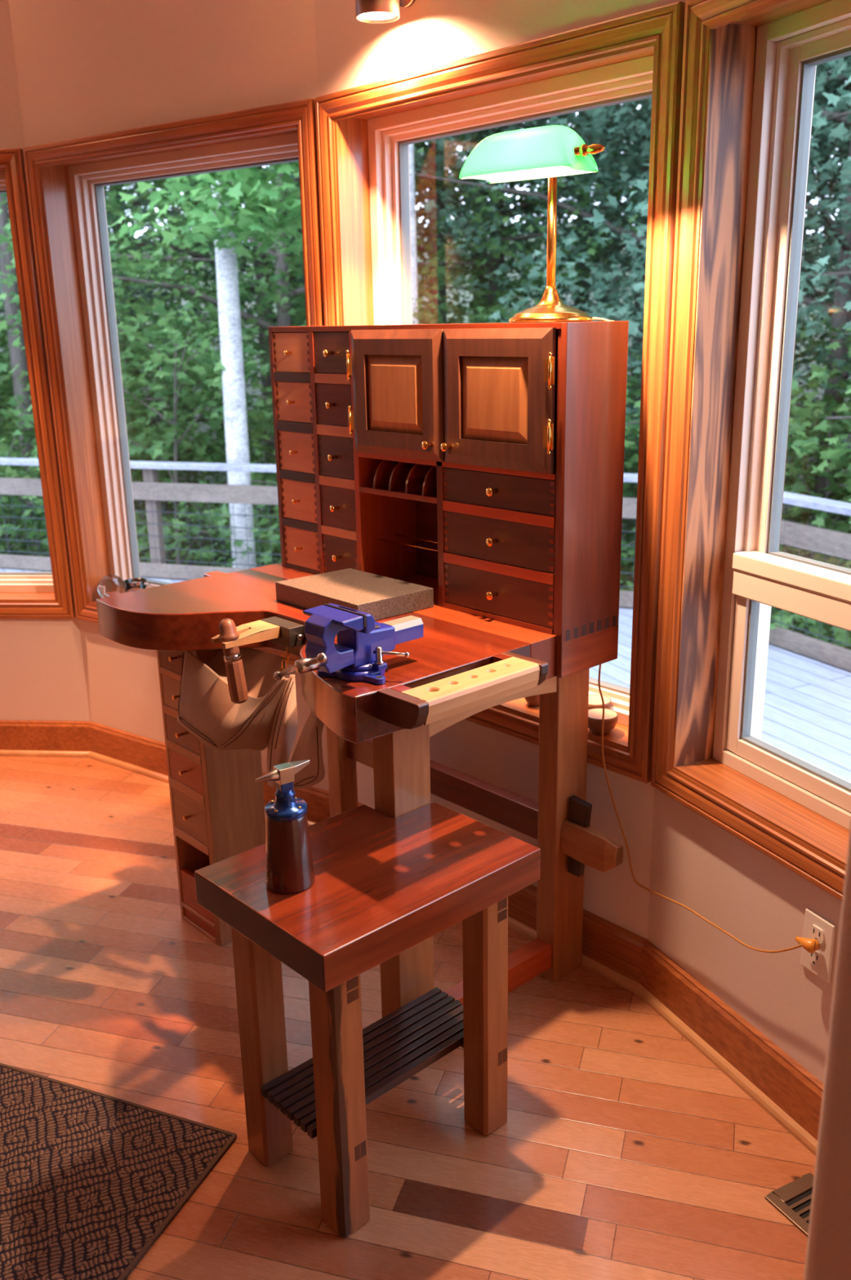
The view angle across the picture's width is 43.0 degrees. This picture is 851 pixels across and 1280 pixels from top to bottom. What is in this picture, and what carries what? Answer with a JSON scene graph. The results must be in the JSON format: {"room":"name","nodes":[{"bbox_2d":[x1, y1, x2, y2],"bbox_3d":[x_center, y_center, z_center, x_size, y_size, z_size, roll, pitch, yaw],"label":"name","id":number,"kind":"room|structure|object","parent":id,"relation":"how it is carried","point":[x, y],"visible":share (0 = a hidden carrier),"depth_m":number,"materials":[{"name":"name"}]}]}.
{"room":"home workshop","nodes":[
{"label":"home workshop","id":0,"kind":"room"},
{"bbox_2d":[0,0,89,720],"bbox_3d":[-1.897,-0.966,3.836,1.359,2.850,0.200,0,17,5],"label":"wall","id":1,"kind":"structure","parent":0,"point":[42,673],"depth_m":3.99,"materials":[{"name":"paint"}]},
{"bbox_2d":[0,147,75,618],"bbox_3d":[-1.886,-0.866,3.854,1.208,1.572,0.220,0,17,5],"label":"window","id":2,"kind":"structure","parent":1,"relation":"in","point":[23,594],"depth_m":3.75,"materials":[{"name":"brown wood"}]},
{"bbox_2d":[0,720,89,757],"bbox_3d":[-1.873,0.370,4.108,1.233,0.134,0.033,0,17,5],"label":"baseboard","id":3,"kind":"structure","parent":1,"relation":"attached to","point":[18,738],"depth_m":4.07,"materials":[{"name":"brown wood"}]},
{"bbox_2d":[8,0,328,791],"bbox_3d":[-0.730,-0.868,3.431,1.315,2.850,0.200,10,20,34],"label":"wall","id":4,"kind":"structure","parent":0,"point":[85,68],"depth_m":3.17,"materials":[{"name":"paint"}]},
{"bbox_2d":[22,98,324,665],"bbox_3d":[-0.720,-0.766,3.441,1.220,1.572,0.220,10,20,34],"label":"window","id":5,"kind":"structure","parent":4,"relation":"in","point":[66,180],"depth_m":3.59,"materials":[{"name":"brown wood"}]},
{"bbox_2d":[97,574,125,597],"bbox_3d":[-1.119,-0.184,3.855,0.100,0.098,0.100,-16,22,-40],"label":"glass globe","id":6,"kind":"object","parent":5,"relation":"on","point":[111,583],"visible":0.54,"depth_m":3.82,"materials":[{"name":"clear glass"}]},
{"bbox_2d":[123,577,151,592],"bbox_3d":[-1.013,-0.168,3.814,0.098,0.088,0.080,-5,17,-14],"label":"glass mug","id":7,"kind":"object","parent":5,"relation":"on","point":[133,584],"visible":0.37,"depth_m":3.78,"materials":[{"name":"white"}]},
{"bbox_2d":[87,721,330,826],"bbox_3d":[-0.759,0.465,3.715,1.239,0.134,0.033,10,20,34],"label":"baseboard","id":8,"kind":"structure","parent":4,"relation":"attached to","point":[144,756],"depth_m":3.89,"materials":[{"name":"brown wood"}]},
{"bbox_2d":[0,755,815,1279],"bbox_3d":[-2.172,1.357,1.233,6.350,0.120,9.600,-16,22,-40],"label":"floor","id":9,"kind":"structure","parent":0,"point":[621,1151],"depth_m":2.23,"materials":[{"name":"brown wood"}]},
{"bbox_2d":[0,1062,236,1279],"bbox_3d":[-1.498,1.074,1.919,1.902,0.009,1.300,6,18,22],"label":"woven rug","id":10,"kind":"object","parent":9,"relation":"on","point":[90,1180],"visible":1,"depth_m":2.05,"materials":[{"name":"brown fabric"}]},
{"bbox_2d":[156,647,265,946],"bbox_3d":[-0.553,0.368,2.809,0.178,0.824,0.200,-16,22,-40],"label":"drawer pedestal","id":11,"kind":"object","parent":9,"relation":"on","point":[217,804],"visible":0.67,"depth_m":2.76,"materials":[{"name":"brown wood"}]},
{"bbox_2d":[95,562,622,1017],"bbox_3d":[-0.168,0.370,2.617,0.744,0.915,1.180,-16,22,-40],"label":"bench","id":12,"kind":"object","parent":9,"relation":"on","point":[464,665],"visible":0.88,"depth_m":2.47,"materials":[{"name":"brown wood"}]},
{"bbox_2d":[177,646,324,788],"bbox_3d":[-0.400,0.159,2.474,0.163,0.322,0.650,-16,22,-40],"label":"apron","id":13,"kind":"object","parent":12,"relation":"hanging from","point":[268,717],"visible":0.86,"depth_m":2.45,"materials":[{"name":"brown leather"}]},
{"bbox_2d":[210,616,304,648],"bbox_3d":[-0.370,-0.001,2.379,0.192,0.044,0.134,-16,22,-40],"label":"pin","id":14,"kind":"object","parent":12,"relation":"attached to","point":[281,631],"visible":0.98,"depth_m":2.39,"materials":[{"name":"beige wood"}]},
{"bbox_2d":[217,617,248,703],"bbox_3d":[-0.416,0.046,2.340,0.059,0.190,0.046,6,18,24],"label":"handheld mandrel","id":15,"kind":"object","parent":14,"relation":"hanging from","point":[235,675],"visible":0.98,"depth_m":2.33,"materials":[{"name":"wood"}]},
{"bbox_2d":[273,603,423,684],"bbox_3d":[-0.120,0.004,2.002,0.302,0.132,0.162,-16,22,-40],"label":"bench vise","id":16,"kind":"object","parent":12,"relation":"on","point":[362,642],"visible":1,"depth_m":1.98,"materials":[{"name":"blue metal"}]},
{"bbox_2d":[275,568,433,620],"bbox_3d":[-0.171,-0.107,2.538,0.222,0.045,0.322,-16,22,-40],"label":"granite block","id":17,"kind":"object","parent":12,"relation":"on","point":[380,597],"visible":0.87,"depth_m":2.49,"materials":[{"name":"beige stone"}]},
{"bbox_2d":[267,320,628,678],"bbox_3d":[-0.004,-0.377,2.570,0.233,0.719,0.998,-16,22,-40],"label":"hutch","id":18,"kind":"object","parent":12,"relation":"on","point":[485,461],"visible":0.99,"depth_m":2.34,"materials":[{"name":"brown wood"}]},
{"bbox_2d":[359,484,436,503],"bbox_3d":[0.000,-0.360,2.596,0.184,0.013,0.276,-16,22,-40],"label":"shelf","id":19,"kind":"object","parent":18,"relation":"attached to","point":[414,492],"depth_m":2.54,"materials":[{"name":"brown wood"}]},
{"bbox_2d":[458,124,611,322],"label":"lamp","id":20,"kind":"object","parent":18,"relation":"on","point":[553,153],"depth_m":1.98,"materials":[{"name":"gold metal"}]},
{"bbox_2d":[597,664,819,953],"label":"power cord","id":21,"kind":"object","parent":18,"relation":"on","point":[811,945],"depth_m":2.36,"materials":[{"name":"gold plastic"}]},
{"bbox_2d":[194,801,540,1237],"bbox_3d":[-0.096,0.693,2.058,0.507,0.610,0.382,-16,22,-40],"label":"side table","id":22,"kind":"object","parent":9,"relation":"on","point":[384,885],"visible":0.99,"depth_m":1.96,"materials":[{"name":"brown wood"}]},
{"bbox_2d":[254,759,315,893],"bbox_3d":[-0.239,0.320,1.865,0.086,0.219,0.086,0,16,4],"label":"anvil","id":23,"kind":"object","parent":22,"relation":"on","point":[289,866],"visible":1,"depth_m":1.84,"materials":[{"name":"blue metal"}]},
{"bbox_2d":[764,1172,813,1236],"bbox_3d":[0.748,1.049,1.866,0.117,0.005,0.323,-10,19,-27],"label":"floor vent","id":24,"kind":"object","parent":9,"relation":"in","point":[797,1210],"visible":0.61,"depth_m":1.97,"materials":[{"name":"brown metal"}]},
{"bbox_2d":[313,0,684,939],"bbox_3d":[0.195,-0.658,2.660,0.200,2.850,1.187,-16,22,-40],"label":"wall","id":25,"kind":"structure","parent":0,"point":[351,52],"depth_m":2.58,"materials":[{"name":"paint"}]},
{"bbox_2d":[355,0,414,23],"bbox_3d":[-0.094,-1.488,2.450,0.144,0.140,0.100,-16,22,-40],"label":"wall sconce","id":26,"kind":"object","parent":25,"relation":"attached to","point":[373,11],"visible":1,"depth_m":2.43,"materials":[{"name":"silver metal"}]},
{"bbox_2d":[315,1,684,783],"bbox_3d":[0.185,-0.560,2.685,0.220,1.572,1.117,-16,22,-40],"label":"window","id":27,"kind":"structure","parent":25,"relation":"in","point":[365,133],"depth_m":2.45,"materials":[{"name":"brown wood"}]},
{"bbox_2d":[524,694,539,706],"bbox_3d":[0.278,0.136,2.748,0.066,0.060,0.066,-16,22,-40],"label":"clay cup","id":28,"kind":"object","parent":27,"relation":"on","point":[534,700],"visible":0.29,"depth_m":2.73,"materials":[{"name":"brown ceramic"}]},
{"bbox_2d":[588,693,611,709],"bbox_3d":[0.415,0.169,2.645,0.080,0.050,0.080,-16,22,-40],"label":"stoneware bowl","id":29,"kind":"object","parent":27,"relation":"on","point":[594,700],"visible":0.33,"depth_m":2.62,"materials":[{"name":"brown ceramic"}]},
{"bbox_2d":[587,707,617,734],"bbox_3d":[0.416,0.197,2.560,0.080,0.046,0.080,-16,22,-40],"label":"stoneware bowl","id":30,"kind":"object","parent":27,"relation":"on","point":[594,715],"visible":0.78,"depth_m":2.54,"materials":[{"name":"brown ceramic"}]},
{"bbox_2d":[357,801,646,992],"bbox_3d":[0.131,0.667,2.972,0.034,0.134,1.134,-16,22,-40],"label":"baseboard","id":31,"kind":"structure","parent":25,"relation":"attached to","point":[610,950],"depth_m":2.65,"materials":[{"name":"brown wood"}]},
{"bbox_2d":[647,787,841,1083],"bbox_3d":[0.853,-0.388,1.700,0.200,2.850,1.293,-9,18,-24],"label":"wall","id":32,"kind":"structure","parent":0,"point":[697,864],"depth_m":2.23,"materials":[{"name":"paint"}]},
{"bbox_2d":[0,0,850,901],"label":"window","id":33,"kind":"structure","parent":32,"relation":"in","point":[748,68],"depth_m":2.15,"materials":[{"name":"brown wood"}]},
{"bbox_2d":[634,939,823,1156],"bbox_3d":[0.771,0.930,2.040,0.033,0.134,1.227,-9,18,-24],"label":"baseboard","id":34,"kind":"structure","parent":32,"relation":"attached to","point":[779,1084],"depth_m":2.28,"materials":[{"name":"brown wood"}]},
{"bbox_2d":[800,908,835,983],"bbox_3d":[0.736,0.575,2.029,0.010,0.122,0.074,-9,18,-24],"label":"wall outlet","id":35,"kind":"object","parent":32,"relation":"attached to","point":[819,962],"visible":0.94,"depth_m":2.02,"materials":[{"name":"beige plastic"}]},
{"bbox_2d":[807,951,822,967],"bbox_3d":[0.735,0.599,2.035,0.004,0.029,0.034,-8,18,-24],"label":"receptacle","id":36,"kind":"object","parent":35,"relation":"attached to","point":[814,960],"depth_m":2.03,"materials":[{"name":"beige plastic"}]},
{"bbox_2d":[809,924,824,944],"bbox_3d":[0.734,0.551,2.021,0.004,0.029,0.034,-8,18,-24],"label":"receptacle","id":37,"kind":"object","parent":35,"relation":"attached to","point":[816,931],"depth_m":2.02,"materials":[{"name":"beige plastic"}]},
{"bbox_2d":[803,820,850,1279],"bbox_3d":[0.769,-0.082,0.670,0.268,2.850,0.876,-16,22,-40],"label":"wall partition","id":38,"kind":"structure","parent":0,"point":[828,1254],"depth_m":1.06,"materials":[{"name":"paint"}]},
{"label":"outside","id":39,"kind":"structure","parent":0,"visible":0},
{"bbox_2d":[0,567,850,781],"bbox_3d":[-0.443,0.474,5.205,15.657,0.040,6.224,11,20,36],"label":"deck","id":40,"kind":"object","parent":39,"point":[806,708],"visible":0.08,"depth_m":5.54,"materials":[{"name":"grey wood"}]},
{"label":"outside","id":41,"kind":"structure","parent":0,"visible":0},
{"bbox_2d":[0,219,850,632],"bbox_3d":[2.523,-7.501,22.199,60.000,9.718,64.000,-16,22,-40],"label":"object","id":42,"kind":"structure","parent":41,"point":[248,388],"depth_m":23.46,"materials":[{"name":"green plant"}]},
{"bbox_2d":[0,361,15,474],"bbox_3d":[-6.274,-3.245,16.596,2.383,2.638,2.271,1,17,8],"label":"shrub","id":43,"kind":"object","parent":42,"relation":"on","point":[5,362],"visible":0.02,"depth_m":16.50,"materials":[{"name":"green plant"}]},
{"bbox_2d":[0,303,26,546],"bbox_3d":[-5.615,-2.566,13.522,2.935,3.448,3.085,-4,17,-9],"label":"shrub","id":44,"kind":"object","parent":42,"relation":"on","point":[4,331],"visible":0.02,"depth_m":13.52,"materials":[{"name":"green plant"}]},
{"bbox_2d":[0,304,33,553],"bbox_3d":[-5.372,-1.773,11.898,3.435,3.839,3.268,5,17,20],"label":"shrub","id":45,"kind":"object","parent":42,"relation":"on","point":[5,355],"visible":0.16,"depth_m":11.55,"materials":[{"name":"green plant"}]},
{"bbox_2d":[0,400,139,556],"bbox_3d":[-4.220,-0.852,10.803,2.541,2.952,2.666,-9,18,-24],"label":"shrub","id":46,"kind":"object","parent":42,"relation":"on","point":[4,470],"visible":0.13,"depth_m":10.79,"materials":[{"name":"green plant"}]},
{"bbox_2d":[0,337,191,555],"bbox_3d":[-4.005,-1.775,12.252,2.770,3.217,2.906,10,20,34],"label":"shrub","id":47,"kind":"object","parent":42,"relation":"on","point":[3,377],"visible":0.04,"depth_m":11.82,"materials":[{"name":"green plant"}]},
{"bbox_2d":[0,240,197,511],"bbox_3d":[-4.878,-3.551,14.950,3.874,4.330,3.686,-14,21,-36],"label":"shrub","id":48,"kind":"object","parent":42,"relation":"on","point":[117,286],"visible":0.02,"depth_m":14.66,"materials":[{"name":"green plant"}]},
{"bbox_2d":[0,197,219,375],"bbox_3d":[-6.640,-7.597,13.796,7.618,12.920,7.962,-4,17,-8],"label":"tree","id":49,"kind":"object","parent":42,"relation":"on","point":[162,293],"visible":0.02,"depth_m":14.31,"materials":[{"name":"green plant"}]},
{"bbox_2d":[0,295,281,567],"bbox_3d":[-2.400,-1.121,10.418,3.787,4.232,3.603,4,17,18],"label":"shrub","id":50,"kind":"object","parent":42,"relation":"on","point":[215,365],"visible":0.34,"depth_m":9.86,"materials":[{"name":"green plant"}]},
{"bbox_2d":[8,354,279,566],"bbox_3d":[-2.850,-1.297,11.310,2.947,3.462,3.098,-4,17,-10],"label":"shrub","id":51,"kind":"object","parent":42,"relation":"on","point":[156,393],"visible":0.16,"depth_m":10.88,"materials":[{"name":"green plant"}]},
{"bbox_2d":[0,178,300,351],"bbox_3d":[-4.601,-6.883,12.588,6.967,12.112,6.841,-6,17,-16],"label":"tree","id":52,"kind":"object","parent":42,"relation":"on","point":[135,202],"visible":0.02,"depth_m":14.22,"materials":[{"name":"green plant"}]},
{"bbox_2d":[0,179,305,556],"bbox_3d":[-4.187,-4.878,10.743,6.484,10.387,5.750,4,17,15],"label":"tree","id":53,"kind":"object","parent":42,"relation":"on","point":[17,356],"visible":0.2,"depth_m":10.87,"materials":[{"name":"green plant"}]},
{"bbox_2d":[117,321,213,510],"bbox_3d":[-3.961,-2.663,14.160,2.661,2.946,2.536,1,17,6],"label":"shrub","id":54,"kind":"object","parent":42,"relation":"on","point":[122,335],"visible":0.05,"depth_m":13.85,"materials":[{"name":"green plant"}]},
{"bbox_2d":[107,182,244,374],"bbox_3d":[-4.855,-12.310,22.561,9.778,14.554,9.824,1,17,8],"label":"tree","id":55,"kind":"object","parent":42,"relation":"on","point":[155,188],"visible":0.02,"depth_m":23.02,"materials":[{"name":"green plant"}]},
{"bbox_2d":[116,312,276,565],"bbox_3d":[-2.698,-2.227,12.880,2.985,3.336,2.840,-15,21,-38],"label":"shrub","id":56,"kind":"object","parent":42,"relation":"on","point":[169,355],"visible":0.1,"depth_m":12.56,"materials":[{"name":"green plant"}]},
{"bbox_2d":[103,164,301,450],"bbox_3d":[-5.023,-9.467,17.257,8.429,13.503,7.475,7,18,24],"label":"tree","id":57,"kind":"object","parent":42,"relation":"on","point":[109,189],"visible":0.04,"depth_m":17.70,"materials":[{"name":"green plant"}]},
{"bbox_2d":[110,161,302,568],"bbox_3d":[-1.147,-2.482,8.060,2.113,8.251,1.543,-1,16,1],"label":"tree","id":58,"kind":"object","parent":42,"relation":"on","point":[218,224],"visible":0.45,"depth_m":8.05,"materials":[{"name":"green plant"}]},
{"bbox_2d":[180,381,280,566],"bbox_3d":[-0.757,-0.862,10.783,3.192,3.708,3.350,10,20,32],"label":"shrub","id":59,"kind":"object","parent":42,"relation":"on","point":[267,423],"visible":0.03,"depth_m":10.32,"materials":[{"name":"green plant"}]},
{"bbox_2d":[219,508,281,561],"bbox_3d":[-0.894,-0.036,9.911,2.272,2.640,2.384,-9,18,-26],"label":"shrub","id":60,"kind":"object","parent":42,"relation":"on","point":[265,544],"visible":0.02,"depth_m":9.41,"materials":[{"name":"green plant"}]},
{"bbox_2d":[252,458,279,555],"bbox_3d":[-0.877,-1.249,12.211,2.595,2.872,2.473,0,16,4],"label":"shrub","id":61,"kind":"object","parent":42,"relation":"on","point":[275,518],"visible":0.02,"depth_m":11.65,"materials":[{"name":"green plant"}]},
{"bbox_2d":[105,168,444,306],"bbox_3d":[-2.150,-12.717,20.027,9.936,16.852,10.386,-5,17,-14],"label":"tree","id":62,"kind":"object","parent":42,"relation":"on","point":[144,207],"visible":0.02,"depth_m":21.10,"materials":[{"name":"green plant"}]},
{"bbox_2d":[0,130,557,524],"bbox_3d":[-2.269,-7.037,12.806,7.616,12.358,7.286,-1,16,1],"label":"tree","id":63,"kind":"object","parent":42,"relation":"on","point":[265,383],"visible":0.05,"depth_m":13.35,"materials":[{"name":"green plant"}]},
{"bbox_2d":[0,140,575,483],"bbox_3d":[-1.319,-3.656,10.832,5.752,8.561,5.779,-1,16,-1],"label":"tree","id":64,"kind":"object","parent":42,"relation":"on","point":[282,301],"visible":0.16,"depth_m":10.64,"materials":[{"name":"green plant"}]},
{"bbox_2d":[111,142,514,347],"bbox_3d":[-1.917,-7.024,15.337,7.223,10.701,7.190,11,20,35],"label":"tree","id":65,"kind":"object","parent":42,"relation":"on","point":[205,277],"visible":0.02,"depth_m":15.11,"materials":[{"name":"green plant"}]},
{"bbox_2d":[408,143,417,324],"bbox_3d":[-0.178,-3.527,9.395,0.214,9.451,0.250,-16,22,-40],"label":"tree","id":66,"kind":"object","parent":42,"relation":"on","point":[411,178],"visible":0.09,"depth_m":9.33,"materials":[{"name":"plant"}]},
{"bbox_2d":[192,105,649,359],"bbox_3d":[0.017,-6.136,12.462,6.325,11.426,7.132,4,17,18],"label":"tree","id":67,"kind":"object","parent":42,"relation":"on","point":[592,252],"visible":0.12,"depth_m":11.68,"materials":[{"name":"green plant"}]},
{"bbox_2d":[213,108,651,372],"bbox_3d":[0.578,-7.248,12.874,7.962,12.920,7.618,8,19,29],"label":"tree","id":68,"kind":"object","parent":42,"relation":"on","point":[494,287],"visible":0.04,"depth_m":13.56,"materials":[{"name":"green plant"}]},
{"bbox_2d":[237,101,640,305],"bbox_3d":[-0.053,-9.035,14.982,8.470,14.996,8.626,8,19,27],"label":"tree","id":69,"kind":"object","parent":42,"relation":"on","point":[521,230],"visible":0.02,"depth_m":14.26,"materials":[{"name":"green plant"}]},
{"bbox_2d":[422,297,634,538],"bbox_3d":[0.611,-1.468,11.411,3.646,4.074,3.468,-15,22,-40],"label":"shrub","id":70,"kind":"object","parent":42,"relation":"on","point":[479,317],"visible":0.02,"depth_m":10.82,"materials":[{"name":"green plant"}]},
{"bbox_2d":[420,102,640,323],"bbox_3d":[0.752,-11.103,17.762,9.121,16.150,9.290,-11,19,-31],"label":"tree","id":71,"kind":"object","parent":42,"relation":"on","point":[513,215],"visible":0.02,"depth_m":18.79,"materials":[{"name":"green plant"}]},
{"bbox_2d":[289,56,850,464],"bbox_3d":[2.409,-4.866,9.639,6.924,11.235,6.624,-14,21,-37],"label":"tree","id":72,"kind":"object","parent":42,"relation":"on","point":[599,286],"visible":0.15,"depth_m":9.80,"materials":[{"name":"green plant"}]},
{"bbox_2d":[619,366,640,591],"bbox_3d":[1.262,-0.527,9.299,3.285,3.672,3.125,4,17,16],"label":"shrub","id":73,"kind":"object","parent":42,"relation":"on","point":[629,424],"visible":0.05,"depth_m":8.91,"materials":[{"name":"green plant"}]},
{"bbox_2d":[619,349,642,589],"bbox_3d":[0.916,-0.887,10.212,3.258,3.828,3.425,-5,17,-12],"label":"shrub","id":74,"kind":"object","parent":42,"relation":"on","point":[637,357],"visible":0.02,"depth_m":9.66,"materials":[{"name":"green plant"}]},
{"bbox_2d":[413,55,850,556],"bbox_3d":[2.314,-6.849,11.810,7.299,12.689,7.167,-11,19,-30],"label":"tree","id":75,"kind":"object","parent":42,"relation":"on","point":[621,125],"visible":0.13,"depth_m":11.44,"materials":[{"name":"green plant"}]},
{"bbox_2d":[415,83,849,323],"bbox_3d":[2.215,-7.810,14.585,7.780,12.465,6.900,-10,18,-26],"label":"tree","id":76,"kind":"object","parent":42,"relation":"on","point":[463,302],"visible":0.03,"depth_m":14.90,"materials":[{"name":"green plant"}]},
{"bbox_2d":[451,56,850,417],"bbox_3d":[4.035,-6.594,11.212,7.962,12.920,7.618,4,17,15],"label":"tree","id":77,"kind":"object","parent":42,"relation":"on","point":[797,366],"visible":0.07,"depth_m":11.94,"materials":[{"name":"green plant"}]},
{"bbox_2d":[511,56,850,635],"bbox_3d":[3.307,-4.235,8.184,6.190,10.959,6.304,2,17,11],"label":"tree","id":78,"kind":"object","parent":42,"relation":"on","point":[840,309],"visible":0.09,"depth_m":8.77,"materials":[{"name":"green plant"}]},
{"bbox_2d":[515,65,849,293],"bbox_3d":[6.072,-10.703,15.653,9.936,16.852,10.386,3,17,14],"label":"tree","id":79,"kind":"object","parent":42,"relation":"on","point":[829,69],"visible":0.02,"depth_m":17.41,"materials":[{"name":"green plant"}]},
{"bbox_2d":[523,79,850,512],"bbox_3d":[4.818,-7.997,12.705,7.963,13.843,7.818,0,16,4],"label":"tree","id":80,"kind":"object","parent":42,"relation":"on","point":[609,124],"visible":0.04,"depth_m":11.72,"materials":[{"name":"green plant"}]},
{"bbox_2d":[564,105,839,317],"bbox_3d":[4.053,-14.427,21.706,11.671,18.697,10.350,10,20,32],"label":"tree","id":81,"kind":"object","parent":42,"relation":"on","point":[573,126],"visible":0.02,"depth_m":23.36,"materials":[{"name":"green plant"}]},
{"bbox_2d":[620,395,810,610],"bbox_3d":[2.694,-1.117,10.863,3.057,3.385,2.914,0,16,2],"label":"shrub","id":82,"kind":"object","parent":42,"relation":"on","point":[634,492],"visible":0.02,"depth_m":11.07,"materials":[{"name":"green plant"}]},
{"bbox_2d":[598,93,850,393],"bbox_3d":[4.958,-4.261,7.257,7.270,11.797,6.955,-3,17,-8],"label":"tree","id":83,"kind":"object","parent":42,"relation":"on","point":[633,326],"visible":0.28,"depth_m":7.88,"materials":[{"name":"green plant"}]},
{"bbox_2d":[617,57,850,299],"bbox_3d":[5.649,-5.304,8.854,7.167,12.689,7.299,14,22,41],"label":"tree","id":84,"kind":"object","parent":42,"relation":"on","point":[821,99],"visible":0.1,"depth_m":9.74,"materials":[{"name":"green plant"}]},
{"bbox_2d":[619,420,850,632],"bbox_3d":[3.137,-0.620,9.754,2.698,3.134,2.830,9,19,30],"label":"shrub","id":85,"kind":"object","parent":42,"relation":"on","point":[815,454],"visible":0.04,"depth_m":9.29,"materials":[{"name":"green plant"}]},
{"bbox_2d":[625,55,850,337],"bbox_3d":[5.650,-6.881,10.664,8.280,14.044,8.655,-14,21,-36],"label":"tree","id":86,"kind":"object","parent":42,"relation":"on","point":[821,186],"visible":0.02,"depth_m":12.01,"materials":[{"name":"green plant"}]},
{"bbox_2d":[769,328,850,648],"bbox_3d":[3.483,-0.259,7.195,3.659,4.089,3.481,3,17,14],"label":"shrub","id":87,"kind":"object","parent":42,"relation":"on","point":[837,456],"visible":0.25,"depth_m":7.11,"materials":[{"name":"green plant"}]},
{"bbox_2d":[769,360,850,649],"bbox_3d":[3.097,-0.372,8.484,3.038,3.528,3.187,-10,19,-27],"label":"shrub","id":88,"kind":"object","parent":42,"relation":"on","point":[829,433],"visible":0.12,"depth_m":8.10,"materials":[{"name":"green plant"}]},
{"bbox_2d":[779,313,850,648],"bbox_3d":[3.885,-0.674,8.686,3.368,3.956,3.540,-5,17,-14],"label":"shrub","id":89,"kind":"object","parent":42,"relation":"on","point":[809,396],"visible":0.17,"depth_m":8.46,"materials":[{"name":"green plant"}]},
{"bbox_2d":[782,311,850,566],"bbox_3d":[4.494,-1.165,10.016,3.579,4.000,3.405,-16,22,-42],"label":"shrub","id":90,"kind":"object","parent":42,"relation":"on","point":[796,356],"visible":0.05,"depth_m":9.75,"materials":[{"name":"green plant"}]},
{"bbox_2d":[811,70,850,195],"bbox_3d":[7.537,-8.624,12.017,9.693,15.729,9.274,-5,17,-13],"label":"tree","id":91,"kind":"object","parent":42,"relation":"on","point":[837,86],"visible":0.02,"depth_m":12.19,"materials":[{"name":"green plant"}]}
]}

